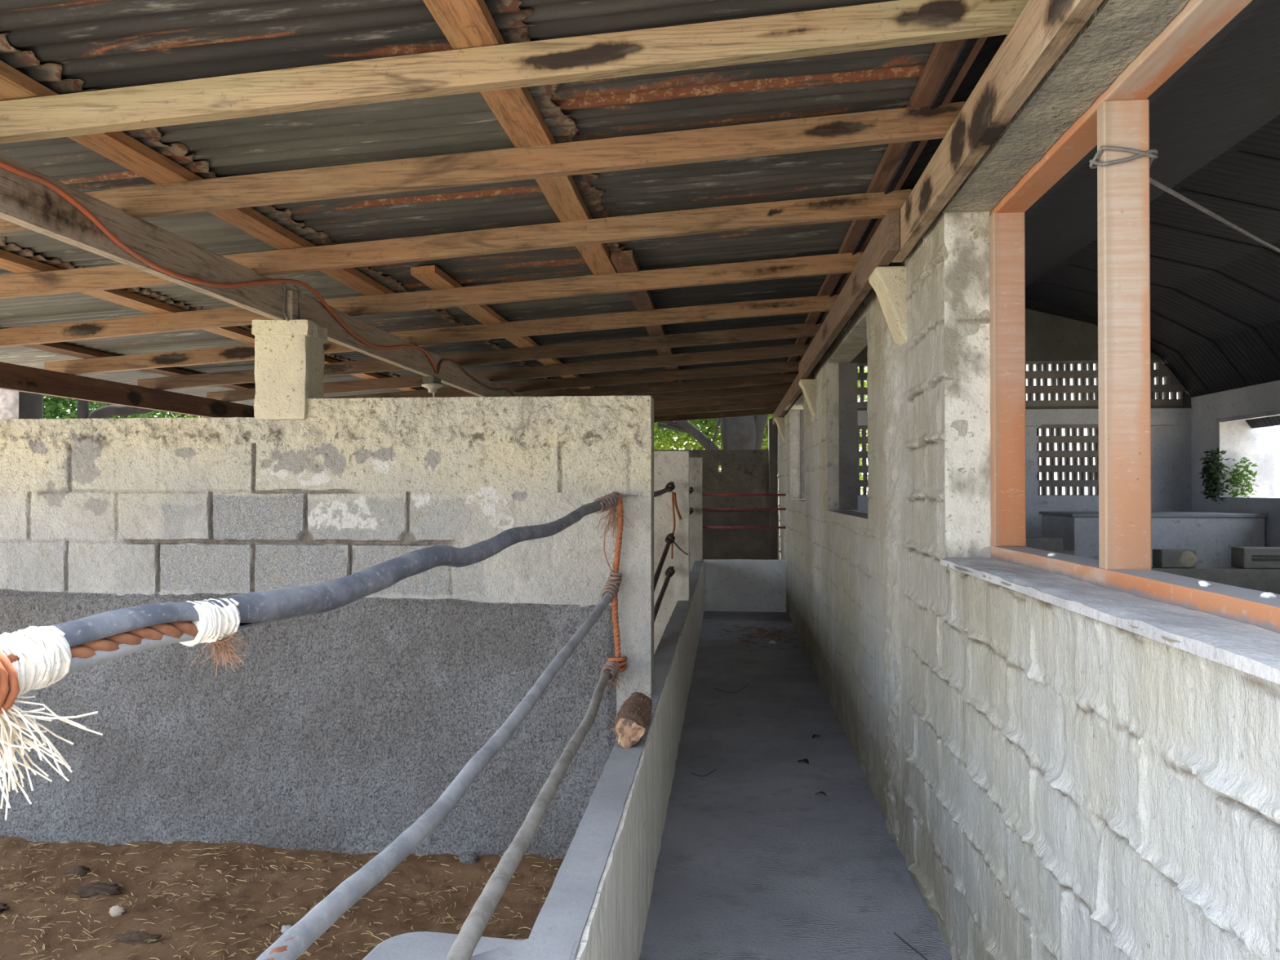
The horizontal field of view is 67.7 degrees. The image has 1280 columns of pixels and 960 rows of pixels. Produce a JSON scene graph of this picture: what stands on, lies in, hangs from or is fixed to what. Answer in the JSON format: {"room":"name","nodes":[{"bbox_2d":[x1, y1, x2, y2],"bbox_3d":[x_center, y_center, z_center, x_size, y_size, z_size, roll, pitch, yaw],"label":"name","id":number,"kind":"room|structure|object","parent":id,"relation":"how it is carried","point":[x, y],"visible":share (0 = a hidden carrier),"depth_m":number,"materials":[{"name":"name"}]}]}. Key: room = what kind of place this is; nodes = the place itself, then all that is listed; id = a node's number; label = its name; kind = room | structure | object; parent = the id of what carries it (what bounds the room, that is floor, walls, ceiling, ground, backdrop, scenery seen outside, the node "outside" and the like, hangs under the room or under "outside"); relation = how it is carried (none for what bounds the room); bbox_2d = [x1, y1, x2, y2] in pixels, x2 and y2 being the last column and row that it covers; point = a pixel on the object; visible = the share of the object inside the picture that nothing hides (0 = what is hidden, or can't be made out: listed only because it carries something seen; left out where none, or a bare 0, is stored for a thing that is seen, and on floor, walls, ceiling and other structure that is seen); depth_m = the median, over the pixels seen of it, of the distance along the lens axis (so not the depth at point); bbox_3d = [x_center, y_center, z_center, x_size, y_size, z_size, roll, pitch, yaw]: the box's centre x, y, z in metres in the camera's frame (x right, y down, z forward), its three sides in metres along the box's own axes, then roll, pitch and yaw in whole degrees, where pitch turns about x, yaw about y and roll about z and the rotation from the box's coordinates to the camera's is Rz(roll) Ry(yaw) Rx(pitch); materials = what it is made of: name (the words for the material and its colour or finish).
{"room":"livestock barn","nodes":[
{"label":"livestock barn","id":0,"kind":"room"},
{"bbox_2d":[0,395,653,859],"bbox_3d":[-1.906,0.565,4.246,3.933,2.190,0.207,0,-1,5],"label":"wall","id":1,"kind":"structure","parent":0,"point":[338,729],"depth_m":4.12,"materials":[{"name":"concrete"}]},
{"bbox_2d":[251,319,327,420],"bbox_3d":[-1.548,-0.476,4.233,0.264,0.437,0.229,0,-1,5],"label":"concrete pier","id":2,"kind":"object","parent":1,"relation":"on","point":[290,356],"visible":0.93,"depth_m":4.13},
{"bbox_2d":[281,282,300,321],"bbox_3d":[-1.522,-0.774,4.170,0.042,0.183,0.164,0,-1,5],"label":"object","id":3,"kind":"object","parent":2,"relation":"on","point":[293,313],"visible":0.8,"depth_m":4.13,"materials":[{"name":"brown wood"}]},
{"bbox_2d":[594,493,638,672],"bbox_3d":[-0.104,0.431,3.968,0.182,0.747,0.140,0,-1,-28],"label":"rope","id":4,"kind":"object","parent":1,"relation":"hanging from","point":[615,575],"visible":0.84,"depth_m":3.97,"materials":[{"name":"orange fabric"}]},
{"bbox_2d":[470,560,704,959],"bbox_3d":[0.168,0.457,6.015,0.753,2.402,11.368,0,-1,9],"label":"wall","id":5,"kind":"structure","parent":0,"point":[596,906],"depth_m":2.76,"materials":[{"name":"concrete"}]},
{"bbox_2d":[0,491,619,819],"bbox_3d":[-0.462,0.230,2.347,0.199,0.395,3.406,0,-1,14],"label":"rail","id":6,"kind":"object","parent":5,"relation":"attached to","point":[34,657],"visible":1,"depth_m":1.43,"materials":[{"name":"grey wood"}]},
{"bbox_2d":[255,579,618,959],"bbox_3d":[-0.398,0.588,2.353,0.085,0.382,3.317,0,-1,10],"label":"rail","id":7,"kind":"object","parent":5,"relation":"attached to","point":[297,939],"visible":1,"depth_m":1.97,"materials":[{"name":"grey wood"}]},
{"bbox_2d":[445,657,626,959],"bbox_3d":[-0.207,0.805,2.734,0.110,0.161,2.624,0,-1,5],"label":"rail","id":8,"kind":"object","parent":5,"relation":"attached to","point":[471,931],"visible":1,"depth_m":2.18,"materials":[{"name":"wood"}]},
{"bbox_2d":[609,687,655,748],"bbox_3d":[-0.022,0.858,3.454,0.130,0.130,0.473,0,-1,5],"label":"log","id":9,"kind":"object","parent":5,"relation":"on","point":[630,723],"visible":1,"depth_m":3.27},
{"bbox_2d":[653,450,689,653],"bbox_3d":[-1.576,0.510,7.784,3.950,2.325,0.172,0,-1,5],"label":"wall","id":10,"kind":"structure","parent":0,"point":[668,466],"depth_m":7.55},
{"bbox_2d":[0,361,254,417],"bbox_3d":[-3.420,-0.574,7.998,0.058,0.147,11.900,0,-1,5],"label":"beam","id":11,"kind":"structure","parent":10,"relation":"on","point":[14,377],"depth_m":6.38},
{"bbox_2d":[137,322,822,390],"bbox_3d":[-1.183,-0.865,6.769,4.980,0.431,0.058,0,-1,5],"label":"rafter","id":12,"kind":"object","parent":11,"relation":"on","point":[795,331],"visible":0.73,"depth_m":6.71,"materials":[{"name":"brown wood"}]},
{"bbox_2d":[0,154,525,396],"bbox_3d":[-1.222,-0.731,7.800,0.050,0.152,11.900,0,-1,5],"label":"beam","id":13,"kind":"structure","parent":10,"relation":"on","point":[25,202],"depth_m":3.33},
{"bbox_2d":[0,160,437,373],"bbox_3d":[-1.493,-0.781,4.334,0.041,0.186,3.848,0,-1,5],"label":"power cable","id":14,"kind":"object","parent":13,"relation":"attached to","point":[70,199],"visible":1,"depth_m":3.25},
{"bbox_2d":[0,251,863,347],"bbox_3d":[-1.361,-0.882,4.812,4.980,0.428,0.060,0,-1,5],"label":"rafter","id":15,"kind":"object","parent":13,"relation":"on","point":[832,264],"visible":0.89,"depth_m":4.75,"materials":[{"name":"brown wood"}]},
{"bbox_2d":[610,249,679,370],"bbox_3d":[0.136,-1.013,6.800,0.106,0.041,4.850,0,-1,5],"label":"batten","id":16,"kind":"object","parent":15,"relation":"on","point":[624,261],"visible":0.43,"depth_m":5.25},
{"bbox_2d":[44,293,839,374],"bbox_3d":[-1.269,-0.872,5.818,4.980,0.430,0.058,0,-1,5],"label":"rafter","id":17,"kind":"object","parent":13,"relation":"on","point":[824,303],"visible":0.81,"depth_m":5.76,"materials":[{"name":"brown wood"}]},
{"bbox_2d":[410,265,594,389],"bbox_3d":[-0.586,-0.929,9.049,0.121,0.042,9.300,0,-1,5],"label":"batten","id":18,"kind":"object","parent":17,"relation":"on","point":[432,276],"visible":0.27,"depth_m":5.33,"materials":[{"name":"brown wood"}]},
{"bbox_2d":[0,189,911,299],"bbox_3d":[-1.446,-0.890,3.874,4.980,0.428,0.060,0,-1,5],"label":"rafter","id":19,"kind":"object","parent":13,"relation":"on","point":[870,205],"visible":0.87,"depth_m":3.78,"materials":[{"name":"brown wood"}]},
{"bbox_2d":[0,101,964,232],"bbox_3d":[-1.520,-0.900,3.058,4.980,0.429,0.056,0,-1,5],"label":"rafter","id":20,"kind":"object","parent":13,"relation":"on","point":[908,124],"visible":0.9,"depth_m":2.94,"materials":[{"name":"brown wood"}]},
{"bbox_2d":[0,60,395,296],"bbox_3d":[-1.448,-0.958,3.434,0.114,0.041,3.040,0,-1,5],"label":"batten","id":21,"kind":"object","parent":20,"relation":"on","point":[118,147],"visible":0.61,"depth_m":2.93,"materials":[{"name":"brown wood"}]},
{"bbox_2d":[206,342,810,401],"bbox_3d":[-1.099,-0.855,7.692,4.980,0.432,0.054,0,-1,5],"label":"rafter","id":22,"kind":"object","parent":13,"relation":"on","point":[789,350],"visible":0.73,"depth_m":7.62,"materials":[{"name":"brown wood"}]},
{"bbox_2d":[0,0,1028,143],"bbox_3d":[-1.580,-0.907,2.399,4.980,0.421,0.056,0,-1,5],"label":"rafter","id":23,"kind":"object","parent":13,"relation":"on","point":[900,23],"visible":0.98,"depth_m":2.26,"materials":[{"name":"brown wood"}]},
{"bbox_2d":[21,342,255,389],"bbox_3d":[-3.254,-0.765,8.015,0.118,0.042,11.840,0,-1,5],"label":"batten","id":24,"kind":"object","parent":23,"relation":"on","point":[59,348],"visible":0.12,"depth_m":5.94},
{"bbox_2d":[422,0,617,275],"bbox_3d":[-0.290,-1.038,3.360,0.114,0.042,3.100,0,-1,5],"label":"batten","id":25,"kind":"object","parent":23,"relation":"on","point":[465,24],"visible":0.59,"depth_m":2.68,"materials":[{"name":"brown wood"}]},
{"bbox_2d":[766,36,987,408],"bbox_3d":[1.293,-1.079,7.605,0.118,0.042,11.840,0,-1,5],"label":"batten","id":26,"kind":"object","parent":23,"relation":"on","point":[944,54],"visible":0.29,"depth_m":3.20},
{"bbox_2d":[323,360,800,398],"bbox_3d":[-1.013,-0.844,8.635,4.980,0.420,0.054,0,-1,5],"label":"rafter","id":27,"kind":"object","parent":13,"relation":"on","point":[790,366],"visible":0.65,"depth_m":8.54,"materials":[{"name":"brown wood"}]},
{"bbox_2d":[520,372,798,396],"bbox_3d":[-0.927,-0.838,9.582,4.980,0.424,0.061,0,-1,5],"label":"rafter","id":28,"kind":"object","parent":13,"relation":"on","point":[779,378],"visible":0.44,"depth_m":9.44,"materials":[{"name":"brown wood"}]},
{"bbox_2d":[631,382,791,402],"bbox_3d":[-0.841,-0.826,10.525,4.980,0.428,0.057,0,-1,5],"label":"rafter","id":29,"kind":"object","parent":13,"relation":"on","point":[772,388],"visible":0.3,"depth_m":10.35,"materials":[{"name":"brown wood"}]},
{"bbox_2d":[653,407,777,422],"bbox_3d":[-0.570,-0.800,13.513,4.980,0.424,0.052,0,-1,5],"label":"rafter","id":30,"kind":"object","parent":13,"relation":"on","point":[770,410],"visible":0.3,"depth_m":13.35,"materials":[{"name":"brown wood"}]},
{"bbox_2d":[653,400,782,416],"bbox_3d":[-0.669,-0.811,12.418,4.980,0.427,0.054,0,-1,5],"label":"rafter","id":31,"kind":"object","parent":13,"relation":"on","point":[765,404],"visible":0.24,"depth_m":12.25,"materials":[{"name":"brown wood"}]},
{"bbox_2d":[0,248,424,391],"bbox_3d":[-2.168,-0.840,7.917,0.119,0.042,11.840,0,-1,5],"label":"batten","id":32,"kind":"object","parent":31,"relation":"on","point":[9,261],"visible":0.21,"depth_m":4.61,"materials":[{"name":"brown wood"}]},
{"bbox_2d":[0,236,84,275],"bbox_3d":[-3.447,-0.847,3.977,2.115,0.155,0.801,0,-1,5],"label":"sheet","id":33,"kind":"object","parent":32,"relation":"on","point":[10,247],"visible":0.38,"depth_m":3.89,"materials":[{"name":"metal"}]},
{"bbox_2d":[0,204,337,267],"bbox_3d":[-2.020,-0.947,3.848,1.521,0.115,0.800,0,-1,5],"label":"sheet","id":34,"kind":"object","parent":33,"relation":"on","point":[205,229],"visible":0.29,"depth_m":3.75,"materials":[{"name":"grey metal"}]},
{"bbox_2d":[271,173,611,244],"bbox_3d":[-0.879,-1.026,3.745,1.532,0.119,0.801,0,-1,5],"label":"sheet","id":35,"kind":"object","parent":34,"relation":"on","point":[367,218],"visible":0.4,"depth_m":3.66,"materials":[{"name":"metal"}]},
{"bbox_2d":[588,143,888,217],"bbox_3d":[0.474,-1.120,3.623,1.811,0.136,0.800,0,-1,5],"label":"sheet","id":36,"kind":"object","parent":35,"relation":"on","point":[846,171],"visible":0.33,"depth_m":3.55,"materials":[{"name":"metal"}]},
{"bbox_2d":[0,287,203,327],"bbox_3d":[-3.377,-0.841,4.733,2.119,0.150,0.801,0,-1,5],"label":"sheet","id":37,"kind":"object","parent":32,"relation":"on","point":[77,304],"visible":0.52,"depth_m":4.81,"materials":[{"name":"grey metal"}]},
{"bbox_2d":[138,266,412,309],"bbox_3d":[-1.956,-0.939,4.605,1.513,0.108,0.801,0,-1,5],"label":"sheet","id":38,"kind":"object","parent":37,"relation":"on","point":[324,284],"visible":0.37,"depth_m":4.71,"materials":[{"name":"grey metal"}]},
{"bbox_2d":[368,241,625,289],"bbox_3d":[-0.809,-1.017,4.502,1.536,0.114,0.801,0,-1,5],"label":"sheet","id":39,"kind":"object","parent":38,"relation":"on","point":[490,268],"visible":0.37,"depth_m":4.56,"materials":[{"name":"metal"}]},
{"bbox_2d":[617,220,852,266],"bbox_3d":[0.543,-1.115,4.380,1.811,0.132,0.801,0,-1,5],"label":"sheet","id":40,"kind":"object","parent":39,"relation":"on","point":[757,243],"visible":0.35,"depth_m":4.48,"materials":[{"name":"metal"}]},
{"bbox_2d":[0,337,251,368],"bbox_3d":[-3.236,-0.828,6.247,2.125,0.155,0.801,0,-1,5],"label":"sheet","id":41,"kind":"object","parent":32,"relation":"on","point":[36,360],"visible":0.23,"depth_m":6.07,"materials":[{"name":"grey metal"}]},
{"bbox_2d":[371,316,466,332],"bbox_3d":[-1.817,-0.926,6.119,1.515,0.115,0.801,0,-1,5],"label":"sheet","id":42,"kind":"object","parent":41,"relation":"on","point":[439,322],"visible":0.25,"depth_m":5.86,"materials":[{"name":"metal"}]},
{"bbox_2d":[451,300,636,325],"bbox_3d":[-0.671,-1.003,6.015,1.537,0.113,0.801,0,-1,5],"label":"sheet","id":43,"kind":"object","parent":42,"relation":"on","point":[524,314],"visible":0.33,"depth_m":5.76,"materials":[{"name":"metal"}]},
{"bbox_2d":[652,284,821,309],"bbox_3d":[0.683,-1.098,5.893,1.816,0.129,0.801,0,-1,5],"label":"sheet","id":44,"kind":"object","parent":43,"relation":"on","point":[767,293],"visible":0.18,"depth_m":5.67,"materials":[{"name":"metal"}]},
{"bbox_2d":[0,306,252,355],"bbox_3d":[-3.310,-0.835,5.490,2.115,0.161,0.801,0,-1,5],"label":"sheet","id":45,"kind":"object","parent":32,"relation":"on","point":[190,335],"visible":0.2,"depth_m":5.70,"materials":[{"name":"metal"}]},
{"bbox_2d":[201,290,455,326],"bbox_3d":[-1.881,-0.931,5.361,1.524,0.111,0.801,0,-1,5],"label":"sheet","id":46,"kind":"object","parent":45,"relation":"on","point":[392,317],"visible":0.23,"depth_m":5.55,"materials":[{"name":"metal"}]},
{"bbox_2d":[411,272,631,315],"bbox_3d":[-0.741,-1.009,5.259,1.533,0.114,0.801,0,-1,5],"label":"sheet","id":47,"kind":"object","parent":46,"relation":"on","point":[562,302],"visible":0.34,"depth_m":5.46,"materials":[{"name":"grey metal"}]},
{"bbox_2d":[639,249,839,299],"bbox_3d":[0.611,-1.103,5.136,1.809,0.135,0.801,0,-1,5],"label":"sheet","id":48,"kind":"object","parent":47,"relation":"on","point":[800,282],"visible":0.12,"depth_m":5.36,"materials":[{"name":"metal"}]},
{"bbox_2d":[76,353,353,382],"bbox_3d":[-3.172,-0.820,7.004,2.115,0.151,0.801,0,-1,5],"label":"sheet","id":49,"kind":"object","parent":32,"relation":"on","point":[132,375],"visible":0.38,"depth_m":7.00,"materials":[{"name":"metal"}]},
{"bbox_2d":[331,339,502,360],"bbox_3d":[-1.748,-0.917,6.875,1.515,0.114,0.801,0,-1,5],"label":"sheet","id":50,"kind":"object","parent":49,"relation":"on","point":[482,344],"visible":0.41,"depth_m":6.79,"materials":[{"name":"metal"}]},
{"bbox_2d":[490,326,649,349],"bbox_3d":[-0.605,-0.997,6.772,1.531,0.113,0.801,0,-1,5],"label":"sheet","id":51,"kind":"object","parent":50,"relation":"on","point":[638,331],"visible":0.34,"depth_m":6.69,"materials":[{"name":"metal"}]},
{"bbox_2d":[662,312,808,334],"bbox_3d":[0.747,-1.089,6.650,1.805,0.132,0.801,0,-1,5],"label":"sheet","id":52,"kind":"object","parent":51,"relation":"on","point":[797,318],"visible":0.24,"depth_m":6.62,"materials":[{"name":"metal"}]},
{"bbox_2d":[123,371,400,392],"bbox_3d":[-3.098,-0.815,7.760,2.126,0.154,0.801,0,-1,5],"label":"sheet","id":53,"kind":"object","parent":32,"relation":"on","point":[344,377],"visible":0.14,"depth_m":7.99,"materials":[{"name":"metal"}]},
{"bbox_2d":[386,360,531,375],"bbox_3d":[-1.676,-0.912,7.632,1.522,0.110,0.801,0,-1,5],"label":"sheet","id":54,"kind":"object","parent":53,"relation":"on","point":[520,363],"visible":0.22,"depth_m":7.83,"materials":[{"name":"metal"}]},
{"bbox_2d":[525,349,658,364],"bbox_3d":[-0.533,-0.989,7.529,1.538,0.116,0.801,0,-1,5],"label":"sheet","id":55,"kind":"object","parent":54,"relation":"on","point":[653,352],"visible":0.23,"depth_m":7.73,"materials":[{"name":"metal"}]},
{"bbox_2d":[671,337,797,353],"bbox_3d":[0.822,-1.084,7.407,1.818,0.134,0.801,0,-1,5],"label":"sheet","id":56,"kind":"object","parent":55,"relation":"on","point":[783,341],"visible":0.19,"depth_m":7.62,"materials":[{"name":"metal"}]},
{"bbox_2d":[230,386,427,405],"bbox_3d":[-2.962,-0.797,9.274,2.122,0.148,0.801,0,-1,5],"label":"sheet","id":57,"kind":"object","parent":32,"relation":"on","point":[251,402],"visible":0.12,"depth_m":9.01,"materials":[{"name":"metal"}]},
{"bbox_2d":[439,377,552,388],"bbox_3d":[-1.538,-0.896,9.146,1.523,0.112,0.801,0,-1,5],"label":"sheet","id":58,"kind":"object","parent":57,"relation":"on","point":[541,378],"visible":0.06,"depth_m":8.88,"materials":[{"name":"metal"}]},
{"bbox_2d":[547,367,666,378],"bbox_3d":[-0.397,-0.975,9.043,1.534,0.112,0.801,0,-1,5],"label":"sheet","id":59,"kind":"object","parent":58,"relation":"on","point":[655,369],"visible":0.19,"depth_m":8.78,"materials":[{"name":"metal"}]},
{"bbox_2d":[678,356,789,369],"bbox_3d":[0.962,-1.069,8.920,1.823,0.132,0.801,0,-1,5],"label":"sheet","id":60,"kind":"object","parent":59,"relation":"on","point":[780,359],"visible":0.21,"depth_m":8.72,"materials":[{"name":"metal"}]},
{"bbox_3d":[-3.580,-0.861,2.463,2.124,0.151,0.800,0,-1,5],"label":"sheet","id":61,"kind":"object","parent":32,"relation":"on","visible":0},
{"bbox_2d":[0,32,98,94],"bbox_3d":[-2.161,-0.961,2.334,1.515,0.111,0.800,0,-1,5],"label":"sheet","id":62,"kind":"object","parent":61,"relation":"on","point":[47,74],"visible":0.39,"depth_m":2.34,"materials":[{"name":"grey metal"}]},
{"bbox_2d":[0,0,536,90],"bbox_3d":[-1.015,-1.038,2.231,1.537,0.112,0.800,0,-1,5],"label":"sheet","id":63,"kind":"object","parent":62,"relation":"on","point":[103,44],"visible":0.41,"depth_m":2.23,"materials":[{"name":"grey metal"}]},
{"bbox_2d":[518,0,897,41],"bbox_3d":[0.339,-1.133,2.109,1.815,0.134,0.800,0,-1,5],"label":"sheet","id":64,"kind":"object","parent":63,"relation":"on","point":[553,19],"visible":0.21,"depth_m":2.28,"materials":[{"name":"metal"}]},
{"bbox_3d":[-3.514,-0.857,3.220,2.119,0.154,0.800,0,-1,5],"label":"sheet","id":65,"kind":"object","parent":32,"relation":"on","visible":0},
{"bbox_2d":[0,127,272,206],"bbox_3d":[-2.094,-0.952,3.091,1.511,0.110,0.800,0,-1,5],"label":"sheet","id":66,"kind":"object","parent":65,"relation":"on","point":[64,160],"visible":0.35,"depth_m":2.92,"materials":[{"name":"metal"}]},
{"bbox_2d":[157,83,579,177],"bbox_3d":[-0.947,-1.033,2.988,1.534,0.119,0.800,0,-1,5],"label":"sheet","id":67,"kind":"object","parent":66,"relation":"on","point":[458,123],"visible":0.38,"depth_m":2.86,"materials":[{"name":"grey metal"}]},
{"bbox_2d":[550,42,1001,142],"bbox_3d":[0.409,-1.126,2.866,1.818,0.131,0.800,0,-1,5],"label":"sheet","id":68,"kind":"object","parent":67,"relation":"on","point":[883,78],"visible":0.28,"depth_m":2.76,"materials":[{"name":"metal"}]},
{"bbox_2d":[653,391,786,409],"bbox_3d":[-0.755,-0.819,11.478,4.980,0.435,0.053,0,-1,5],"label":"rafter","id":69,"kind":"object","parent":13,"relation":"on","point":[776,396],"visible":0.3,"depth_m":11.31,"materials":[{"name":"brown wood"}]},
{"bbox_2d":[653,418,777,559],"bbox_3d":[-0.392,0.430,13.914,5.200,2.600,0.250,0,-1,5],"label":"wall","id":70,"kind":"structure","parent":0,"point":[742,471],"depth_m":13.70,"materials":[{"name":"paint"}]},
{"bbox_2d":[689,457,786,612],"bbox_3d":[-0.680,0.551,11.920,4.987,2.321,0.172,0,-1,5],"label":"wall","id":71,"kind":"structure","parent":0,"point":[729,584],"depth_m":11.68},
{"bbox_2d":[639,611,951,959],"bbox_3d":[0.724,1.612,5.522,1.040,0.120,12.360,0,-1,5],"label":"floor","id":72,"kind":"structure","parent":0,"point":[753,863],"depth_m":4.11,"materials":[{"name":"concrete"}]},
{"bbox_2d":[720,619,801,652],"bbox_3d":[1.311,1.586,9.795,0.979,0.010,2.168,0,-1,5],"label":"straw","id":73,"kind":"object","parent":72,"relation":"on","point":[771,634],"visible":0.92,"depth_m":9.73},
{"bbox_2d":[850,308,1191,537],"bbox_3d":[3.782,-0.125,10.156,3.925,3.540,0.130,0,-1,5],"label":"wall","id":74,"kind":"structure","parent":0,"point":[1051,340],"depth_m":10.04,"materials":[{"name":"concrete"}]},
{"bbox_2d":[777,0,1279,959],"bbox_3d":[1.392,0.260,6.402,0.244,2.720,15.007,0,-1,5],"label":"wall","id":75,"kind":"structure","parent":0,"point":[1060,767],"depth_m":2.55,"materials":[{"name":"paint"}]},
{"bbox_2d":[773,372,811,425],"bbox_3d":[1.641,-0.876,10.654,0.045,0.152,5.700,0,-1,5],"label":"beam","id":76,"kind":"structure","parent":75,"relation":"attached to","point":[794,390],"depth_m":10.01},
{"bbox_2d":[868,266,907,346],"bbox_3d":[1.023,-0.704,3.930,0.133,0.311,0.200,0,-1,5],"label":"corbel","id":77,"kind":"object","parent":75,"relation":"attached to","point":[889,283],"visible":0.83,"depth_m":3.83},
{"bbox_2d":[798,209,899,382],"bbox_3d":[1.158,-0.921,5.833,0.044,0.152,4.490,0,-1,5],"label":"beam","id":78,"kind":"structure","parent":77,"relation":"on","point":[883,246],"depth_m":4.55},
{"bbox_2d":[891,0,1102,262],"bbox_3d":[0.897,-0.953,2.468,0.046,0.152,2.660,0,-1,5],"label":"beam","id":79,"kind":"structure","parent":75,"relation":"attached to","point":[1043,29],"depth_m":2.34,"materials":[{"name":"wood"}]},
{"bbox_2d":[989,0,1279,633],"bbox_3d":[1.078,-0.340,1.688,0.106,1.189,2.950,0,-1,5],"label":"window frame","id":80,"kind":"structure","parent":75,"relation":"in","point":[1119,117],"depth_m":2.20,"materials":[{"name":"orange paint"}]},
{"bbox_2d":[1088,145,1158,168],"bbox_3d":[1.127,-0.747,2.227,0.136,0.048,0.076,0,-1,5],"label":"tie","id":81,"kind":"object","parent":80,"relation":"attached to","point":[1152,153],"visible":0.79,"depth_m":2.19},
{"bbox_2d":[1149,177,1279,253],"bbox_3d":[3.228,-0.680,4.002,5.410,0.046,0.028,0,-1,-40],"label":"line","id":82,"kind":"object","parent":80,"relation":"attached to","point":[1152,181],"visible":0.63,"depth_m":2.54,"materials":[{"name":"grey metal"}]},
{"bbox_2d":[782,0,1279,428],"bbox_3d":[3.264,-1.264,4.435,4.500,1.430,11.800,0,-1,5],"label":"ceiling","id":83,"kind":"structure","parent":0,"point":[1215,122],"depth_m":6.50,"materials":[{"name":"metal"}]},
{"bbox_2d":[1151,566,1279,594],"bbox_3d":[3.546,1.151,7.535,3.931,0.943,0.239,0,-1,5],"label":"wall","id":84,"kind":"structure","parent":0,"point":[1264,580],"depth_m":7.33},
{"bbox_2d":[1051,550,1074,555],"bbox_3d":[3.061,0.622,7.598,0.733,0.133,0.192,0,-1,5],"label":"concrete block","id":85,"kind":"object","parent":84,"relation":"on","point":[1066,552],"visible":0.06,"depth_m":7.49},
{"bbox_2d":[1026,536,1062,551],"bbox_3d":[3.026,0.507,7.603,0.621,0.114,0.173,0,-1,5],"label":"concrete block","id":86,"kind":"object","parent":85,"relation":"on","point":[1044,543],"visible":0.43,"depth_m":7.51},
{"bbox_2d":[1152,548,1196,568],"bbox_3d":[4.186,0.613,7.478,0.263,0.136,0.176,0,-1,5],"label":"concrete block","id":87,"kind":"object","parent":84,"relation":"on","point":[1162,557],"visible":1,"depth_m":7.40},
{"bbox_2d":[1231,546,1279,568],"bbox_3d":[4.852,0.602,7.419,0.400,0.156,0.194,0,-1,5],"label":"concrete block","id":88,"kind":"object","parent":84,"relation":"on","point":[1241,557],"visible":1,"depth_m":7.34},
{"bbox_2d":[1191,380,1279,546],"bbox_3d":[5.451,0.339,4.181,0.520,2.500,11.720,0,-1,5],"label":"wall","id":89,"kind":"structure","parent":0,"point":[1218,419],"depth_m":9.31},
{"bbox_2d":[1198,448,1258,502],"bbox_3d":[5.693,-0.046,9.289,0.402,0.538,0.524,0,-1,-42],"label":"vine","id":90,"kind":"object","parent":89,"relation":"attached to","point":[1211,469],"visible":1,"depth_m":9.25,"materials":[{"name":"green plant"}]},
{"bbox_3d":[3.318,1.602,4.453,4.200,0.120,11.500,0,-1,5],"label":"floor","id":91,"kind":"structure","parent":0,"visible":0},
{"bbox_2d":[1039,511,1266,567],"bbox_3d":[4.794,0.947,9.045,1.670,1.275,0.940,0,-1,5],"label":"concrete bench","id":92,"kind":"object","parent":91,"relation":"on","point":[1212,535],"visible":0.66,"depth_m":8.59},
{"bbox_3d":[0.000,1.720,-0.016,120.000,0.160,120.000,0,-1,5],"label":"floor","id":93,"kind":"structure","parent":0,"visible":0},
{"bbox_2d":[0,388,18,419],"bbox_3d":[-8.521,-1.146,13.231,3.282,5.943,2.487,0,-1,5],"label":"pillar","id":94,"kind":"structure","parent":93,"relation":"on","point":[9,399],"depth_m":12.92,"materials":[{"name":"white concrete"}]},
{"bbox_2d":[18,391,109,418],"bbox_3d":[-10.754,-1.051,16.793,7.244,5.829,3.315,0,-1,39],"label":"tree","id":95,"kind":"object","parent":93,"relation":"on","point":[31,406],"visible":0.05,"depth_m":13.73,"materials":[{"name":"green plant"}]},
{"bbox_2d":[43,395,208,418],"bbox_3d":[-8.860,-1.009,17.218,3.962,5.742,6.912,1,-1,-43],"label":"tree","id":96,"kind":"object","parent":93,"relation":"on","point":[83,406],"visible":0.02,"depth_m":17.10,"materials":[{"name":"green plant"}]},
{"bbox_2d":[87,404,203,418],"bbox_3d":[-6.767,-1.163,17.834,5.100,6.061,8.748,0,-1,-19],"label":"tree","id":97,"kind":"object","parent":93,"relation":"on","point":[105,411],"visible":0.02,"depth_m":13.44,"materials":[{"name":"green plant"}]},
{"bbox_2d":[0,835,563,959],"bbox_3d":[-2.041,1.590,2.881,3.811,0.076,2.599,0,-1,5],"label":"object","id":98,"kind":"structure","parent":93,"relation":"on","point":[473,873],"depth_m":3.67,"materials":[{"name":"soil"}]},
{"bbox_2d":[72,882,122,897],"bbox_3d":[-2.123,1.609,3.746,0.201,0.045,0.094,0,-1,5],"label":"clod","id":99,"kind":"object","parent":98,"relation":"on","point":[91,889],"visible":0.97,"depth_m":3.72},
{"bbox_2d":[114,930,161,946],"bbox_3d":[-1.737,1.586,3.297,0.163,0.054,0.070,0,-1,5],"label":"clod","id":100,"kind":"object","parent":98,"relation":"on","point":[132,938],"visible":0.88,"depth_m":3.28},
{"bbox_2d":[0,840,560,959],"bbox_3d":[-1.768,1.588,3.178,3.365,0.075,1.925,0,-1,5],"label":"straw","id":101,"kind":"object","parent":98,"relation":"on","point":[218,853],"visible":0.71,"depth_m":3.66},
{"bbox_2d":[362,931,520,959],"bbox_3d":[-0.431,1.344,1.985,0.500,0.550,0.559,0,-1,5],"label":"trough","id":102,"kind":"object","parent":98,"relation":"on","point":[417,945],"visible":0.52,"depth_m":2.19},
{"bbox_2d":[653,366,868,494],"bbox_3d":[1.368,-0.945,19.522,9.001,5.667,4.850,0,-1,2],"label":"tree","id":103,"kind":"object","parent":93,"relation":"on","point":[750,432],"visible":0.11,"depth_m":17.30,"materials":[{"name":"green plant"}]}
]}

